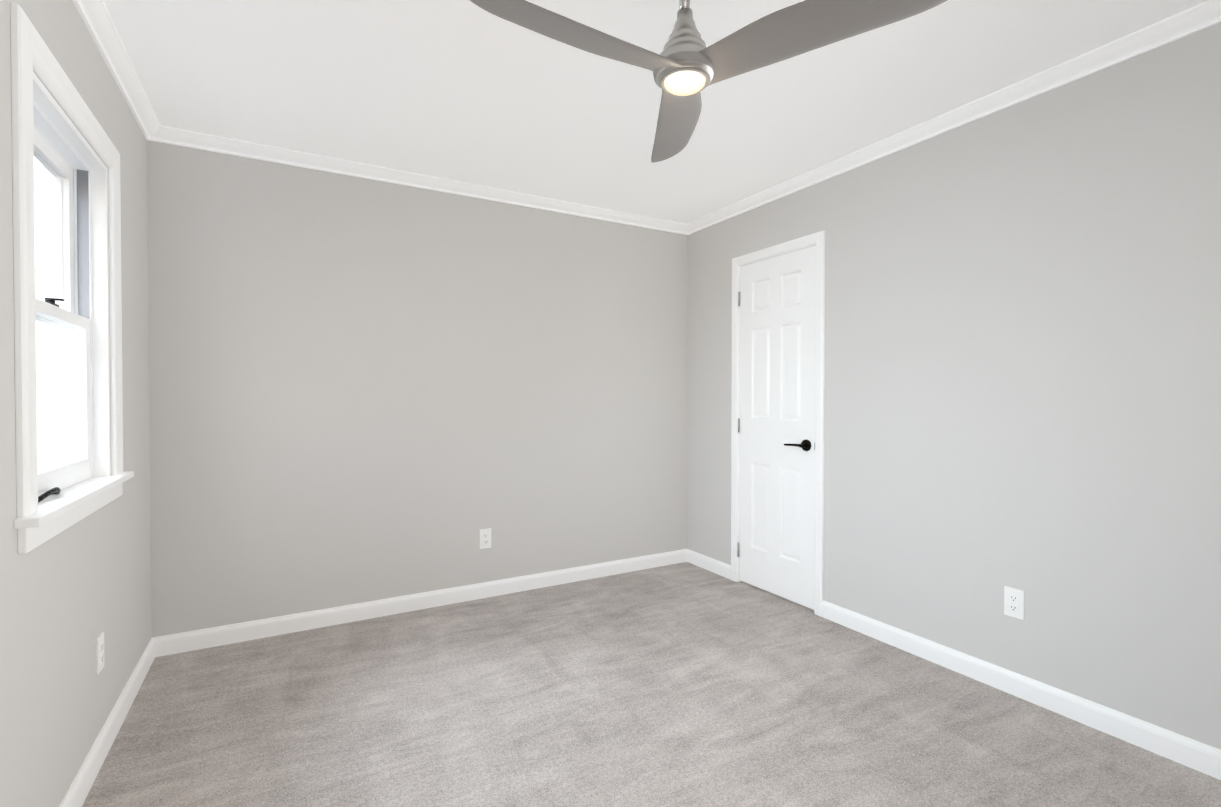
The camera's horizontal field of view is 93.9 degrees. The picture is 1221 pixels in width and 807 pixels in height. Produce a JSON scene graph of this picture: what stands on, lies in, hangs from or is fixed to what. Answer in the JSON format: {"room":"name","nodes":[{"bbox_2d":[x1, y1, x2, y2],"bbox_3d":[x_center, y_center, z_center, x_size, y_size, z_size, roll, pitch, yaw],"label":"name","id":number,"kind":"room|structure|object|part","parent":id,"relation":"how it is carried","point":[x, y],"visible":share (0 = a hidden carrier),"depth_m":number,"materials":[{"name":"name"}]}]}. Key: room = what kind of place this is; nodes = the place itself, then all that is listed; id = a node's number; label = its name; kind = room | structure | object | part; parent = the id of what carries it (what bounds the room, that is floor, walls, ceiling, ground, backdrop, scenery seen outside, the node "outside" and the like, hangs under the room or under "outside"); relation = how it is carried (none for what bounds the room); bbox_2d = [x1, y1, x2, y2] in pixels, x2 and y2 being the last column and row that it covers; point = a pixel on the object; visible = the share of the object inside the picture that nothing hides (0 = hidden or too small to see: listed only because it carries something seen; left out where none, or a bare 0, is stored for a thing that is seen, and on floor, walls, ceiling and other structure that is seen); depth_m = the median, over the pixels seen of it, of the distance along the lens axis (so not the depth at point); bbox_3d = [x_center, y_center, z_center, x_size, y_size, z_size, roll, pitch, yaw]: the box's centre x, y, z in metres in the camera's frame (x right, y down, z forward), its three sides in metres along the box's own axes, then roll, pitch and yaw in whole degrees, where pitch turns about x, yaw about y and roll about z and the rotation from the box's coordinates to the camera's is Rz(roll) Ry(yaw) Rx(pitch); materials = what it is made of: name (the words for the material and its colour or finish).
{"room":"empty bedroom","nodes":[
{"label":"empty bedroom","id":0,"kind":"room"},
{"bbox_2d":[0,0,151,806],"bbox_3d":[-1.151,-0.024,0.779,0.160,2.418,4.120,0,1,-30],"label":"wall","id":1,"kind":"structure","parent":0,"point":[70,595],"depth_m":1.66,"materials":[{"name":"grey paint"}]},
{"bbox_2d":[10,3,133,553],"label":"window","id":2,"kind":"structure","parent":1,"relation":"in","point":[36,524],"depth_m":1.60,"materials":[{"name":"white wood"}]},
{"bbox_3d":[-1.566,-0.022,1.588,0.049,0.568,0.271,-1,1,-38],"label":"window hardware","id":3,"kind":"part","parent":2,"relation":"part of","materials":[{"name":"black metal"}]},
{"bbox_3d":[-1.653,-0.267,1.653,0.073,1.050,0.669,0,1,-30],"label":"window sashes","id":4,"kind":"part","parent":2,"relation":"part of","materials":[{"name":"white plastic"}]},
{"bbox_2d":[96,632,103,674],"bbox_3d":[-1.681,0.822,1.882,0.008,0.115,0.070,0,1,-30],"label":"electrical outlet","id":5,"kind":"object","parent":1,"relation":"attached to","point":[100,652],"visible":1,"depth_m":1.87,"materials":[{"name":"white plastic"}]},
{"bbox_2d":[59,636,158,806],"bbox_3d":[-1.075,1.140,0.836,0.014,0.089,4.120,0,1,-30],"label":"baseboard","id":6,"kind":"structure","parent":1,"relation":"attached to","point":[79,789],"depth_m":1.93,"materials":[{"name":"white wood"}]},
{"bbox_2d":[73,0,164,141],"bbox_3d":[-1.058,-1.204,0.818,0.055,0.058,4.120,0,1,-30],"label":"crown molding","id":7,"kind":"structure","parent":1,"relation":"attached to","point":[97,20],"depth_m":2.04,"materials":[{"name":"white wood"}]},
{"bbox_2d":[147,140,687,636],"bbox_3d":[-0.815,-0.056,3.438,3.390,2.418,0.160,0,1,-30],"label":"wall","id":8,"kind":"structure","parent":0,"point":[361,390],"depth_m":3.12,"materials":[{"name":"grey paint"}]},
{"bbox_2d":[157,126,684,234],"bbox_3d":[-0.765,-1.234,3.328,2.940,0.058,0.055,0,1,-30],"label":"crown molding","id":9,"kind":"structure","parent":8,"relation":"attached to","point":[174,136],"depth_m":3.10,"materials":[{"name":"white wood"}]},
{"bbox_2d":[159,549,686,656],"bbox_3d":[-0.758,1.110,3.384,3.040,0.089,0.014,0,1,-30],"label":"baseboard","id":10,"kind":"structure","parent":8,"relation":"attached to","point":[170,644],"depth_m":3.13,"materials":[{"name":"white wood"}]},
{"bbox_2d":[480,528,490,548],"bbox_3d":[-0.743,0.804,3.393,0.070,0.115,0.008,0,1,-30],"label":"electrical outlet","id":11,"kind":"object","parent":8,"relation":"attached to","point":[485,538],"visible":1,"depth_m":3.39,"materials":[{"name":"white plastic"}]},
{"bbox_2d":[82,562,1220,806],"bbox_3d":[0.250,1.226,1.598,3.390,0.100,4.440,0,1,-30],"label":"floor","id":12,"kind":"structure","parent":0,"point":[684,684],"depth_m":2.10,"materials":[{"name":"carpet"}]},
{"bbox_2d":[103,0,1207,223],"bbox_3d":[0.250,-1.292,1.567,3.390,0.100,4.440,0,1,-30],"label":"ceiling","id":13,"kind":"structure","parent":0,"point":[467,91],"depth_m":2.24,"materials":[{"name":"white paint"}]},
{"bbox_2d":[470,0,947,162],"bbox_3d":[0.072,-1.043,1.484,0.979,0.396,1.103,0,1,-30],"label":"fan","id":14,"kind":"object","parent":13,"relation":"hanging from","point":[686,66],"visible":1,"depth_m":1.42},
{"bbox_3d":[0.201,-1.057,1.542,0.166,0.370,0.166,0,1,-30],"label":"motor","id":15,"kind":"part","parent":14,"relation":"part of","materials":[{"name":"silver metal"}]},
{"bbox_2d":[687,23,1220,749],"bbox_3d":[1.673,-0.043,2.398,0.210,2.418,4.120,0,1,-30],"label":"wall","id":16,"kind":"structure","parent":0,"point":[1023,345],"depth_m":2.23,"materials":[{"name":"grey paint"}]},
{"bbox_2d":[687,549,730,579],"bbox_3d":[0.681,1.103,3.915,0.014,0.089,0.445,0,1,-30],"label":"baseboard","id":17,"kind":"structure","parent":16,"relation":"attached to","point":[720,568],"depth_m":3.91,"materials":[{"name":"white wood"}]},
{"bbox_2d":[738,245,815,609],"bbox_3d":[0.968,0.134,3.400,0.096,2.015,0.611,0,1,-30],"label":"door","id":18,"kind":"structure","parent":16,"relation":"in","point":[777,305],"depth_m":3.38,"materials":[{"name":"white wood"}]},
{"bbox_2d":[731,231,824,616],"bbox_3d":[1.039,0.109,3.437,0.178,2.088,0.724,0,1,-30],"label":"door frame","id":19,"kind":"structure","parent":16,"relation":"attached to","point":[818,239],"depth_m":3.14,"materials":[{"name":"white wood"}]},
{"bbox_2d":[685,0,1220,234],"bbox_3d":[1.558,-1.222,2.319,0.055,0.058,4.120,0,1,-30],"label":"crown molding","id":20,"kind":"structure","parent":16,"relation":"attached to","point":[1204,15],"depth_m":2.28,"materials":[{"name":"white wood"}]},
{"bbox_2d":[1004,586,1023,619],"bbox_3d":[1.617,0.799,2.287,0.008,0.115,0.070,0,1,-30],"label":"electrical outlet","id":21,"kind":"object","parent":16,"relation":"attached to","point":[1013,602],"visible":1,"depth_m":2.28,"materials":[{"name":"white plastic"}]},
{"bbox_2d":[821,600,1220,779],"bbox_3d":[1.868,1.128,1.847,0.014,0.089,2.884,0,1,-30],"label":"baseboard","id":22,"kind":"structure","parent":16,"relation":"attached to","point":[1185,751],"depth_m":2.18,"materials":[{"name":"white wood"}]}
]}

